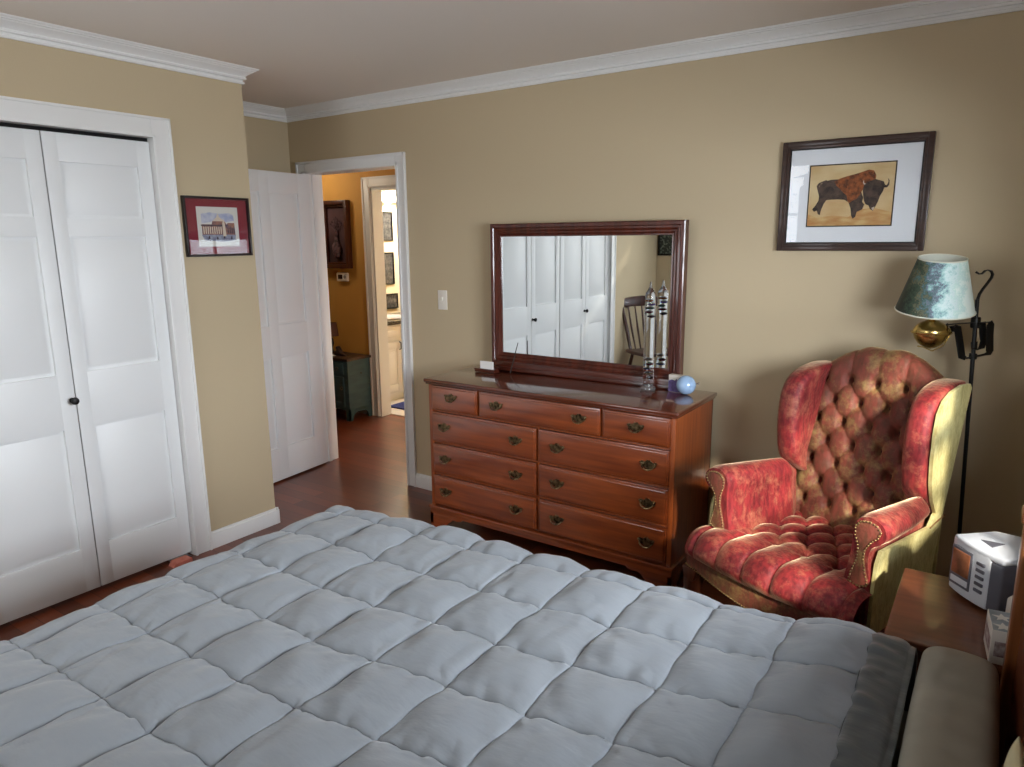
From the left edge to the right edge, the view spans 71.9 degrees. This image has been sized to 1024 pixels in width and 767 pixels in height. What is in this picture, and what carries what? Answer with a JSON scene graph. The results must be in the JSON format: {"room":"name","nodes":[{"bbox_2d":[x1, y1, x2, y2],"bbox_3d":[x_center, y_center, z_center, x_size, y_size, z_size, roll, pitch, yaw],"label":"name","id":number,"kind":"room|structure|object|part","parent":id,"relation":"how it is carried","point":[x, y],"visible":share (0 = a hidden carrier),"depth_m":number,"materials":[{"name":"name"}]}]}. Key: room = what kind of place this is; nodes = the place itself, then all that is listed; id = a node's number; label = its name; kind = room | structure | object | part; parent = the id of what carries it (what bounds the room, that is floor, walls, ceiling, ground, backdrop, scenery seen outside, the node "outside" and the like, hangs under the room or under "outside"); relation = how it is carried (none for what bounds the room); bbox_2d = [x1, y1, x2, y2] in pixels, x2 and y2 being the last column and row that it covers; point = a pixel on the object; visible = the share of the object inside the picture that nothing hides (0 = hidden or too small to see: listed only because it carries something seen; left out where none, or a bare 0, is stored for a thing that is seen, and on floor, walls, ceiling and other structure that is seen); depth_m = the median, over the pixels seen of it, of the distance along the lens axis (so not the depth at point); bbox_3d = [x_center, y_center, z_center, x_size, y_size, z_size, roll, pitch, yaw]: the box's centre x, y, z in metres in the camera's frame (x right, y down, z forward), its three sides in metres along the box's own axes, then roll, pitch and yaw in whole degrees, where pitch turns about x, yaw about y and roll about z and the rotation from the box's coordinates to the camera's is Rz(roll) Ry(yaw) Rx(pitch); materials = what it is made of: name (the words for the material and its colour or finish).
{"room":"bedroom","nodes":[
{"label":"bedroom","id":0,"kind":"room"},
{"bbox_2d":[0,37,290,530],"bbox_3d":[-2.466,-0.228,3.051,0.918,2.446,4.360,7,14,34],"label":"wall","id":1,"kind":"structure","parent":0,"point":[215,146],"depth_m":3.59,"materials":[{"name":"beige paint"}]},
{"bbox_2d":[0,122,146,141],"bbox_3d":[-2.225,-0.968,2.536,0.045,0.022,1.835,7,14,34],"label":"track","id":2,"kind":"object","parent":1,"relation":"attached to","point":[3,124],"visible":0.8,"depth_m":3.00,"materials":[{"name":"black"}]},
{"bbox_2d":[0,126,191,624],"bbox_3d":[-1.920,-0.044,3.088,0.076,2.022,0.908,7,14,34],"label":"door","id":3,"kind":"structure","parent":1,"relation":"in","point":[93,492],"depth_m":3.12,"materials":[{"name":"white paint"}]},
{"bbox_3d":[-1.915,0.076,3.088,0.042,0.034,0.034,7,14,34],"label":"knob","id":4,"kind":"part","parent":3,"relation":"part of","materials":[{"name":"black metal"}]},
{"bbox_2d":[0,96,212,555],"bbox_3d":[-2.208,-0.013,2.725,0.127,2.152,2.019,7,14,34],"label":"trim","id":5,"kind":"structure","parent":1,"relation":"attached to","point":[157,130],"depth_m":3.37,"materials":[{"name":"white paint"}]},
{"bbox_2d":[168,553,191,561],"bbox_3d":[-1.703,0.889,3.619,0.048,0.016,0.102,7,14,34],"label":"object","id":6,"kind":"structure","parent":1,"relation":"in","point":[187,554],"depth_m":3.64,"materials":[{"name":"white wood"}]},
{"bbox_2d":[180,195,252,256],"bbox_3d":[-1.478,-0.789,3.555,0.022,0.292,0.364,7,14,34],"label":"picture","id":7,"kind":"object","parent":1,"relation":"attached to","point":[212,226],"visible":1,"depth_m":3.55,"materials":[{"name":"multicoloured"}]},
{"bbox_2d":[196,206,239,246],"bbox_3d":[-1.481,-0.790,3.559,0.005,0.194,0.228,7,14,34],"label":"print","id":8,"kind":"object","parent":7,"relation":"attached to","point":[216,226],"depth_m":3.56,"materials":[{"name":"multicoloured paper"}]},
{"bbox_2d":[211,507,279,548],"bbox_3d":[-2.400,0.931,3.250,0.814,0.094,4.360,7,14,34],"label":"baseboard","id":9,"kind":"structure","parent":1,"relation":"attached to","point":[240,529],"depth_m":3.88,"materials":[{"name":"white paint"}]},
{"bbox_2d":[248,169,326,482],"bbox_3d":[-1.556,-0.344,4.602,0.163,2.010,0.810,6,13,28],"label":"door","id":10,"kind":"structure","parent":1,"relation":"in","point":[280,201],"depth_m":4.70,"materials":[{"name":"white paint"}]},
{"bbox_2d":[0,0,1023,122],"bbox_3d":[-0.908,-1.185,1.752,4.485,0.074,4.360,7,14,34],"label":"crown molding","id":11,"kind":"structure","parent":1,"relation":"attached to","point":[921,12],"depth_m":3.13,"materials":[{"name":"white paint"}]},
{"bbox_2d":[322,169,394,354],"bbox_3d":[0.218,-0.722,5.351,6.700,2.446,0.110,7,14,34],"label":"wall","id":12,"kind":"structure","parent":0,"point":[347,300],"depth_m":6.41,"materials":[{"name":"orange paint"}]},
{"bbox_2d":[323,200,352,268],"bbox_3d":[-1.591,-1.348,6.397,0.350,0.600,0.089,7,14,34],"label":"picture","id":13,"kind":"object","parent":12,"relation":"attached to","point":[337,220],"visible":0.96,"depth_m":6.38},
{"bbox_2d":[337,272,348,281],"bbox_3d":[-1.547,-0.974,6.454,0.144,0.080,0.029,7,14,34],"label":"thermostat","id":14,"kind":"object","parent":12,"relation":"attached to","point":[341,276],"visible":1,"depth_m":6.44,"materials":[{"name":"beige plastic"}]},
{"bbox_2d":[337,408,367,413],"bbox_3d":[0.193,0.440,5.537,6.700,0.094,0.014,7,14,34],"label":"baseboard","id":15,"kind":"structure","parent":12,"relation":"attached to","point":[361,411],"depth_m":6.61,"materials":[{"name":"white paint"}]},
{"bbox_2d":[361,175,395,416],"bbox_3d":[-0.857,-0.702,6.103,0.989,2.122,0.136,7,14,34],"label":"trim","id":16,"kind":"structure","parent":12,"relation":"attached to","point":[372,188],"depth_m":6.29,"materials":[{"name":"white paint"}]},
{"bbox_2d":[382,190,400,313],"bbox_3d":[-0.513,-1.034,6.902,3.700,2.446,1.665,7,14,34],"label":"wall","id":17,"kind":"structure","parent":0,"point":[389,246],"depth_m":7.61,"materials":[{"name":"beige paint"}]},
{"bbox_2d":[383,212,392,240],"bbox_3d":[-1.354,-1.655,7.440,0.018,0.300,0.260,7,14,34],"label":"picture","id":18,"kind":"object","parent":17,"relation":"attached to","point":[387,216],"visible":0.52,"depth_m":7.49,"materials":[{"name":"beige paper"}]},
{"bbox_2d":[382,191,395,203],"bbox_3d":[-1.302,-1.925,7.310,0.191,0.120,0.640,7,14,34],"label":"vanity light","id":19,"kind":"object","parent":17,"relation":"attached to","point":[387,197],"visible":0.27,"depth_m":7.25,"materials":[{"name":"white glass"}]},
{"bbox_2d":[384,252,394,284],"bbox_3d":[-1.345,-1.226,7.537,0.018,0.340,0.240,7,14,34],"label":"picture","id":20,"kind":"object","parent":17,"relation":"attached to","point":[389,256],"visible":0.46,"depth_m":7.58,"materials":[{"name":"beige paper"}]},
{"bbox_2d":[386,293,398,308],"bbox_3d":[-1.328,-0.887,7.627,0.018,0.160,0.270,7,14,34],"label":"picture","id":21,"kind":"object","parent":17,"relation":"attached to","point":[391,299],"visible":0.58,"depth_m":7.66,"materials":[{"name":"brown paper"}]},
{"bbox_2d":[386,295,396,307],"bbox_3d":[-1.332,-0.888,7.630,0.008,0.140,0.250,7,14,34],"label":"print","id":22,"kind":"object","parent":21,"relation":"attached to","point":[391,300],"depth_m":7.66},
{"bbox_2d":[0,397,885,640],"bbox_3d":[-0.896,0.876,3.922,6.800,0.106,7.450,7,14,34],"label":"floor","id":23,"kind":"structure","parent":0,"point":[369,473],"depth_m":4.44,"materials":[{"name":"red wood"}]},
{"bbox_2d":[169,555,192,567],"bbox_3d":[-1.673,0.898,3.561,0.063,0.022,0.097,7,14,34],"label":"block","id":24,"kind":"object","parent":23,"relation":"on","point":[184,559],"visible":0.88,"depth_m":3.55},
{"bbox_2d":[332,352,371,421],"bbox_3d":[-1.585,0.015,6.506,0.545,0.567,0.295,7,14,34],"label":"base cabinet","id":25,"kind":"object","parent":23,"relation":"on","point":[352,380],"visible":0.58,"depth_m":6.33,"materials":[{"name":"green wood"}]},
{"bbox_2d":[330,322,338,353],"bbox_3d":[-1.675,-0.421,6.524,0.150,0.280,0.150,7,14,34],"label":"table lamp","id":26,"kind":"object","parent":25,"relation":"on","point":[334,330],"visible":0.41,"depth_m":6.47,"materials":[{"name":"black"}]},
{"bbox_3d":[-1.675,-0.499,6.508,0.150,0.120,0.150,7,14,34],"label":"lamp shade","id":27,"kind":"part","parent":26,"relation":"part of","materials":[{"name":"brown"}]},
{"bbox_3d":[-1.669,-0.151,6.365,0.425,0.100,0.012,7,14,34],"label":"drawer","id":28,"kind":"part","parent":25,"relation":"part of","materials":[{"name":"teal paint"}]},
{"bbox_3d":[-1.667,0.055,6.407,0.425,0.270,0.012,7,14,34],"label":"door","id":29,"kind":"part","parent":25,"relation":"part of","materials":[{"name":"teal paint"}]},
{"bbox_2d":[334,346,347,355],"bbox_3d":[-1.549,-0.295,6.403,0.153,0.080,0.045,7,14,34],"label":"figurine","id":30,"kind":"object","parent":25,"relation":"on","point":[338,351],"visible":1,"depth_m":6.40,"materials":[{"name":"brown wood"}]},
{"bbox_2d":[387,312,403,399],"bbox_3d":[-1.186,-0.310,7.420,0.591,0.818,1.440,7,14,34],"label":"bathroom vanity","id":31,"kind":"object","parent":23,"relation":"on","point":[393,319],"visible":0.12,"depth_m":7.01,"materials":[{"name":"white paint"}]},
{"bbox_2d":[387,312,400,325],"bbox_3d":[-1.195,-0.681,7.348,0.575,0.035,1.440,7,14,34],"label":"countertop","id":32,"kind":"structure","parent":31,"relation":"on","point":[393,321],"depth_m":6.96,"materials":[{"name":"black stone"}]},
{"bbox_2d":[387,314,400,319],"bbox_3d":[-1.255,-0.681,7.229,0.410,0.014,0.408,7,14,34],"label":"basin","id":33,"kind":"object","parent":32,"relation":"in","point":[389,316],"depth_m":7.22,"materials":[{"name":"white ceramic"}]},
{"bbox_3d":[-1.242,-0.469,6.839,0.022,0.135,0.455,7,14,34],"label":"drawer","id":34,"kind":"part","parent":31,"relation":"part of","materials":[{"name":"white paint"}]},
{"bbox_3d":[-1.240,-0.143,6.907,0.018,0.490,0.455,7,14,34],"label":"door","id":35,"kind":"part","parent":31,"relation":"part of","materials":[{"name":"white paint"}]},
{"bbox_2d":[391,402,403,409],"bbox_3d":[-0.828,0.214,6.844,0.585,0.016,0.460,7,14,34],"label":"bath mat","id":36,"kind":"object","parent":23,"relation":"on","point":[400,405],"visible":0.02,"depth_m":6.81,"materials":[{"name":"blue fabric"}]},
{"bbox_2d":[423,365,716,586],"bbox_3d":[0.252,0.433,3.645,1.428,0.868,0.507,7,14,34],"label":"dresser","id":37,"kind":"object","parent":23,"relation":"on","point":[616,473],"visible":0.97,"depth_m":3.36,"materials":[{"name":"brown wood"}]},
{"bbox_3d":[-0.367,0.236,3.741,0.084,0.054,0.026,7,14,34],"label":"drawer pull","id":38,"kind":"part","parent":37,"relation":"part of","materials":[{"name":"brown metal"}]},
{"bbox_3d":[-0.365,0.410,3.777,0.084,0.054,0.026,7,14,34],"label":"drawer pull","id":39,"kind":"part","parent":37,"relation":"part of","materials":[{"name":"brown metal"}]},
{"bbox_3d":[-0.364,0.591,3.814,0.084,0.054,0.026,7,14,34],"label":"drawer pull","id":40,"kind":"part","parent":37,"relation":"part of","materials":[{"name":"brown metal"}]},
{"bbox_3d":[-0.327,0.080,3.680,0.084,0.054,0.026,7,14,34],"label":"drawer pull","id":41,"kind":"part","parent":37,"relation":"part of","materials":[{"name":"brown metal"}]},
{"bbox_3d":[-0.296,0.085,3.702,0.305,0.129,0.042,7,14,34],"label":"drawer","id":42,"kind":"part","parent":37,"relation":"part of","materials":[{"name":"brown wood"}]},
{"bbox_3d":[-0.148,0.261,3.635,0.662,0.161,0.042,7,14,34],"label":"drawer","id":43,"kind":"part","parent":37,"relation":"part of","materials":[{"name":"brown wood"}]},
{"bbox_3d":[-0.147,0.435,3.670,0.662,0.165,0.042,7,14,34],"label":"drawer","id":44,"kind":"part","parent":37,"relation":"part of","materials":[{"name":"brown wood"}]},
{"bbox_3d":[-0.145,0.612,3.707,0.662,0.166,0.042,7,14,34],"label":"drawer","id":45,"kind":"part","parent":37,"relation":"part of","materials":[{"name":"brown wood"}]},
{"bbox_2d":[474,367,498,373],"bbox_3d":[-0.141,-0.075,3.919,0.140,0.022,0.049,8,14,36],"label":"card holder","id":46,"kind":"object","parent":37,"relation":"on","point":[479,369],"visible":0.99,"depth_m":3.90,"materials":[{"name":"brown wood"}]},
{"bbox_2d":[480,361,493,369],"bbox_3d":[-0.139,-0.102,3.916,0.084,0.044,0.012,7,14,34],"label":"business card","id":47,"kind":"object","parent":46,"relation":"on","point":[483,364],"visible":1,"depth_m":3.91,"materials":[{"name":"white paper"}]},
{"bbox_3d":[-0.086,0.115,3.518,0.084,0.054,0.026,7,14,34],"label":"drawer pull","id":48,"kind":"part","parent":37,"relation":"part of","materials":[{"name":"brown metal"}]},
{"bbox_2d":[510,343,517,372],"bbox_3d":[0.010,-0.140,3.864,0.057,0.165,0.010,-8,14,-33],"label":"incense stick","id":49,"kind":"object","parent":37,"relation":"on","point":[517,343],"visible":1,"depth_m":3.86,"materials":[{"name":"black"}]},
{"bbox_3d":[0.012,0.460,3.522,0.084,0.054,0.026,7,14,34],"label":"drawer pull","id":50,"kind":"part","parent":37,"relation":"part of","materials":[{"name":"brown metal"}]},
{"bbox_3d":[0.010,0.285,3.486,0.084,0.054,0.026,7,14,34],"label":"drawer pull","id":51,"kind":"part","parent":37,"relation":"part of","materials":[{"name":"brown metal"}]},
{"bbox_3d":[0.013,0.640,3.559,0.084,0.054,0.026,7,14,34],"label":"drawer pull","id":52,"kind":"part","parent":37,"relation":"part of","materials":[{"name":"brown metal"}]},
{"bbox_3d":[0.125,0.140,3.417,0.690,0.129,0.042,7,14,34],"label":"drawer","id":53,"kind":"part","parent":37,"relation":"part of","materials":[{"name":"brown wood"}]},
{"bbox_3d":[0.211,0.665,3.425,0.084,0.054,0.026,7,14,34],"label":"drawer pull","id":54,"kind":"part","parent":37,"relation":"part of","materials":[{"name":"brown metal"}]},
{"bbox_3d":[0.209,0.485,3.388,0.084,0.054,0.026,7,14,34],"label":"drawer pull","id":55,"kind":"part","parent":37,"relation":"part of","materials":[{"name":"brown metal"}]},
{"bbox_3d":[0.208,0.311,3.352,0.084,0.054,0.026,7,14,34],"label":"drawer pull","id":56,"kind":"part","parent":37,"relation":"part of","materials":[{"name":"brown metal"}]},
{"bbox_3d":[0.260,0.727,3.714,1.420,0.048,0.480,7,14,34],"label":"moulding","id":57,"kind":"part","parent":37,"relation":"part of","materials":[{"name":"brown wood"}]},
{"bbox_3d":[0.302,0.166,3.255,0.084,0.054,0.026,7,14,34],"label":"drawer pull","id":58,"kind":"part","parent":37,"relation":"part of","materials":[{"name":"brown metal"}]},
{"bbox_2d":[490,220,688,389],"bbox_3d":[0.349,-0.421,3.646,1.122,0.803,0.058,8,14,34],"label":"dresser mirror","id":59,"kind":"object","parent":37,"relation":"on","point":[571,295],"visible":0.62,"depth_m":3.61,"materials":[{"name":"brown wood"}]},
{"bbox_3d":[0.356,-0.052,3.719,1.112,0.050,0.058,8,14,34],"label":"rail","id":60,"kind":"part","parent":59,"relation":"part of","materials":[{"name":"brown wood"}]},
{"bbox_2d":[502,235,671,367],"bbox_3d":[0.352,-0.438,3.647,1.002,0.651,0.007,8,14,34],"label":"mirror glass","id":61,"kind":"object","parent":59,"relation":"attached to","point":[579,300],"depth_m":3.63,"materials":[{"name":"silver metal"}]},
{"bbox_3d":[0.415,0.685,3.327,0.668,0.166,0.042,7,14,34],"label":"drawer","id":62,"kind":"part","parent":37,"relation":"part of","materials":[{"name":"brown wood"}]},
{"bbox_3d":[0.414,0.508,3.291,0.668,0.165,0.042,7,14,34],"label":"drawer","id":63,"kind":"part","parent":37,"relation":"part of","materials":[{"name":"brown wood"}]},
{"bbox_3d":[0.412,0.334,3.255,0.668,0.161,0.042,7,14,34],"label":"drawer","id":64,"kind":"part","parent":37,"relation":"part of","materials":[{"name":"brown wood"}]},
{"bbox_3d":[0.538,0.196,3.096,0.084,0.054,0.026,7,14,34],"label":"drawer pull","id":65,"kind":"part","parent":37,"relation":"part of","materials":[{"name":"brown metal"}]},
{"bbox_3d":[0.553,0.196,3.127,0.323,0.129,0.042,7,14,34],"label":"drawer","id":66,"kind":"part","parent":37,"relation":"part of","materials":[{"name":"brown wood"}]},
{"bbox_3d":[0.596,0.716,3.164,0.084,0.054,0.026,7,14,34],"label":"drawer pull","id":67,"kind":"part","parent":37,"relation":"part of","materials":[{"name":"brown metal"}]},
{"bbox_3d":[0.595,0.535,3.127,0.084,0.054,0.026,7,14,34],"label":"drawer pull","id":68,"kind":"part","parent":37,"relation":"part of","materials":[{"name":"brown metal"}]},
{"bbox_2d":[640,282,655,390],"bbox_3d":[0.657,-0.226,3.377,0.076,0.522,0.076,7,14,34],"label":"thermometer","id":69,"kind":"object","parent":37,"relation":"on","point":[650,296],"visible":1,"depth_m":3.36,"materials":[{"name":"clear glass"}]},
{"bbox_3d":[0.659,0.014,3.426,0.076,0.032,0.076,7,14,34],"label":"glass","id":70,"kind":"part","parent":69,"relation":"part of","materials":[{"name":"white"}]},
{"bbox_3d":[0.593,0.361,3.091,0.084,0.054,0.026,7,14,34],"label":"drawer pull","id":71,"kind":"part","parent":37,"relation":"part of","materials":[{"name":"brown metal"}]},
{"bbox_2d":[668,373,683,392],"bbox_3d":[0.790,-0.001,3.373,0.076,0.082,0.033,10,16,42],"label":"soap box","id":72,"kind":"object","parent":37,"relation":"on","point":[673,378],"visible":0.57,"depth_m":3.37,"materials":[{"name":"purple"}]},
{"bbox_2d":[676,375,699,394],"bbox_3d":[0.817,0.007,3.308,0.091,0.091,0.093,-6,13,-25],"label":"glass ball","id":73,"kind":"object","parent":37,"relation":"on","point":[685,384],"visible":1,"depth_m":3.28,"materials":[{"name":"blue glass"}]},
{"bbox_2d":[682,347,971,632],"bbox_3d":[1.160,0.484,2.626,0.821,1.174,0.755,-8,14,-34],"label":"armchair","id":74,"kind":"object","parent":23,"relation":"on","point":[868,438],"visible":0.95,"depth_m":2.63,"materials":[{"name":"red fabric"}]},
{"bbox_3d":[0.732,0.860,2.807,0.102,0.368,0.096,-8,14,-34],"label":"leg","id":75,"kind":"part","parent":74,"relation":"part of","materials":[{"name":"brown wood"}]},
{"bbox_3d":[1.030,0.316,2.873,0.602,0.750,0.017,-7,13,-30],"label":"panel","id":76,"kind":"part","parent":74,"relation":"part of","materials":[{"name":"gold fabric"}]},
{"bbox_3d":[0.778,0.446,2.711,0.003,0.229,0.097,-8,14,-33],"label":"nailhead trim","id":77,"kind":"part","parent":74,"relation":"part of","materials":[{"name":"fabric"}]},
{"bbox_3d":[0.867,0.786,2.493,0.033,0.051,0.701,-8,14,-34],"label":"nailhead trim","id":78,"kind":"part","parent":74,"relation":"part of","materials":[{"name":"gold metal"}]},
{"bbox_3d":[0.969,0.497,2.836,0.426,0.408,0.142,-7,14,-31],"label":"arm","id":79,"kind":"part","parent":74,"relation":"part of","materials":[{"name":"red fabric"}]},
{"bbox_3d":[0.882,0.761,2.494,0.056,0.108,0.700,-8,14,-34],"label":"rail","id":80,"kind":"part","parent":74,"relation":"part of","materials":[{"name":"brown wood"}]},
{"bbox_3d":[1.087,0.625,2.610,0.636,0.118,0.680,-8,14,-34],"label":"tufted seat","id":81,"kind":"part","parent":74,"relation":"part of","materials":[{"name":"red fabric"}]},
{"bbox_3d":[1.112,0.542,2.232,0.003,0.229,0.097,-8,14,-34],"label":"nailhead trim","id":82,"kind":"part","parent":74,"relation":"part of","materials":[{"name":"gold metal"}]},
{"bbox_3d":[1.286,0.587,2.381,0.426,0.408,0.142,-9,14,-36],"label":"arm","id":83,"kind":"part","parent":74,"relation":"part of","materials":[{"name":"red fabric"}]},
{"bbox_3d":[1.375,0.409,2.377,0.602,0.762,0.017,-9,15,-37],"label":"panel","id":84,"kind":"part","parent":74,"relation":"part of","materials":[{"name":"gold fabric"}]},
{"bbox_3d":[1.144,0.605,2.646,0.554,0.282,0.660,-8,14,-34],"label":"seat frame","id":85,"kind":"part","parent":74,"relation":"part of","materials":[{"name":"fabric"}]},
{"bbox_2d":[884,568,1001,685],"bbox_3d":[1.276,0.919,1.900,0.531,0.600,0.449,7,14,34],"label":"nightstand","id":86,"kind":"object","parent":23,"relation":"on","point":[926,612],"visible":0.21,"depth_m":1.87,"materials":[{"name":"brown wood"}]},
{"bbox_2d":[949,531,1020,611],"bbox_3d":[1.335,0.518,1.932,0.184,0.170,0.172,-2,12,-8],"label":"clock radio","id":87,"kind":"object","parent":86,"relation":"on","point":[983,566],"visible":0.91,"depth_m":1.90,"materials":[{"name":"grey plastic"}]},
{"bbox_3d":[1.263,0.516,1.938,0.036,0.152,0.140,-2,12,-8],"label":"panel","id":88,"kind":"part","parent":87,"relation":"part of","materials":[{"name":"silver metal"}]},
{"bbox_3d":[1.336,0.446,1.918,0.180,0.020,0.172,-2,12,-8],"label":"lid","id":89,"kind":"part","parent":87,"relation":"part of","materials":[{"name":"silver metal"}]},
{"bbox_2d":[984,609,1009,665],"bbox_3d":[1.195,0.612,1.685,0.100,0.086,0.110,6,13,28],"label":"tissue box","id":90,"kind":"object","parent":86,"relation":"on","point":[997,622],"visible":0.61,"depth_m":1.67,"materials":[{"name":"grey cardboard"}]},
{"bbox_2d":[984,619,1005,657],"bbox_3d":[1.190,0.616,1.685,0.092,0.040,0.103,6,13,28],"label":"print","id":91,"kind":"object","parent":90,"relation":"attached to","point":[995,644],"depth_m":1.66},
{"bbox_2d":[992,614,1008,629],"bbox_3d":[1.192,0.571,1.675,0.088,0.001,0.088,6,13,28],"label":"print","id":92,"kind":"object","parent":90,"relation":"on","point":[999,621],"depth_m":1.69,"materials":[{"name":"grey"}]},
{"bbox_2d":[1005,595,1012,612],"bbox_3d":[1.288,0.572,1.758,0.085,0.135,0.067,5,13,24],"label":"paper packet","id":93,"kind":"object","parent":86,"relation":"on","point":[1009,600],"visible":0.08,"depth_m":1.78,"materials":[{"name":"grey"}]},
{"bbox_2d":[894,254,993,533],"bbox_3d":[1.657,0.277,2.712,0.436,1.525,0.262,4,12,19],"label":"floor lamp","id":94,"kind":"object","parent":23,"relation":"on","point":[938,287],"visible":0.88,"depth_m":2.58,"materials":[{"name":"black metal"}]},
{"bbox_3d":[1.571,-0.362,2.610,0.260,0.227,0.257,7,14,34],"label":"lamp shade","id":95,"kind":"part","parent":94,"relation":"part of","materials":[{"name":"teal fabric"}]},
{"bbox_3d":[1.572,-0.273,2.628,0.265,0.048,0.262,7,14,34],"label":"shade trim","id":96,"kind":"part","parent":94,"relation":"part of","materials":[{"name":"white fabric"}]},
{"bbox_3d":[1.561,-0.454,2.560,0.161,0.031,0.159,7,14,34],"label":"shade trim","id":97,"kind":"part","parent":94,"relation":"part of","materials":[{"name":"white fabric"}]},
{"bbox_2d":[999,505,1023,766],"bbox_3d":[-0.135,0.797,1.527,2.066,1.012,1.668,7,14,34],"label":"frame","id":98,"kind":"object","parent":23,"relation":"on","point":[1011,687],"visible":0.19,"depth_m":1.55,"materials":[{"name":"brown wood"}]},
{"bbox_2d":[891,711,907,766],"bbox_3d":[-0.154,0.878,1.536,1.942,0.246,1.405,7,14,34],"label":"mattress","id":99,"kind":"object","parent":98,"relation":"on","point":[905,713],"visible":0.02,"depth_m":1.49,"materials":[{"name":"grey"}]},
{"bbox_2d":[0,505,917,766],"bbox_3d":[-0.314,0.858,1.631,2.020,0.525,1.786,7,14,34],"label":"comforter","id":100,"kind":"object","parent":99,"relation":"on","point":[338,636],"visible":0.98,"depth_m":1.58,"materials":[{"name":"grey fabric"}]},
{"bbox_2d":[897,646,999,766],"bbox_3d":[0.856,0.689,1.377,0.154,0.120,0.600,7,14,34],"label":"pillow","id":101,"kind":"object","parent":99,"relation":"on","point":[953,720],"visible":1,"depth_m":1.36,"materials":[{"name":"beige fabric"}]},
{"bbox_3d":[0.690,0.768,0.940,0.032,0.690,1.540,7,14,34],"label":"headboard panel","id":102,"kind":"part","parent":98,"relation":"part of","materials":[{"name":"brown wood"}]},
{"bbox_2d":[1003,737,1023,766],"bbox_3d":[0.670,0.683,0.961,0.041,0.290,0.300,7,14,34],"label":"throw pillow","id":103,"kind":"object","parent":98,"relation":"on","point":[1015,756],"visible":1,"depth_m":1.01,"materials":[{"name":"beige fabric"}]},
{"bbox_2d":[0,0,918,108],"bbox_3d":[-0.914,-1.270,1.732,4.850,0.100,4.630,7,14,34],"label":"ceiling","id":104,"kind":"structure","parent":0,"point":[304,52],"depth_m":2.92,"materials":[{"name":"beige paint"}]},
{"bbox_2d":[287,10,1023,576],"bbox_3d":[0.372,-0.405,3.795,4.725,2.446,0.120,7,14,34],"label":"wall","id":105,"kind":"structure","parent":0,"point":[700,142],"depth_m":3.18,"materials":[{"name":"beige paint"}]},
{"bbox_2d":[295,152,416,486],"bbox_3d":[-1.007,-0.416,4.754,0.990,2.106,0.146,7,14,34],"label":"trim","id":106,"kind":"structure","parent":105,"relation":"attached to","point":[396,160],"depth_m":4.59,"materials":[{"name":"white paint"}]},
{"bbox_2d":[416,473,431,490],"bbox_3d":[0.782,0.816,3.680,3.420,0.094,0.016,7,14,34],"label":"baseboard","id":107,"kind":"structure","parent":105,"relation":"attached to","point":[423,481],"depth_m":4.59,"materials":[{"name":"white paint"}]},
{"bbox_2d":[438,290,447,309],"bbox_3d":[-0.420,-0.502,4.248,0.070,0.116,0.016,7,14,34],"label":"light switch","id":108,"kind":"object","parent":105,"relation":"attached to","point":[442,294],"visible":1,"depth_m":4.25,"materials":[{"name":"beige plastic"}]},
{"bbox_2d":[776,131,935,250],"bbox_3d":[1.395,-0.776,2.905,0.562,0.452,0.023,7,14,34],"label":"picture","id":109,"kind":"object","parent":105,"relation":"attached to","point":[865,193],"visible":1,"depth_m":2.89,"materials":[{"name":"white paper"}]},
{"bbox_2d":[806,160,897,226],"bbox_3d":[1.394,-0.777,2.912,0.328,0.254,0.006,7,14,34],"label":"print","id":110,"kind":"object","parent":109,"relation":"attached to","point":[839,193],"depth_m":2.90,"materials":[{"name":"multicoloured"}]}
]}

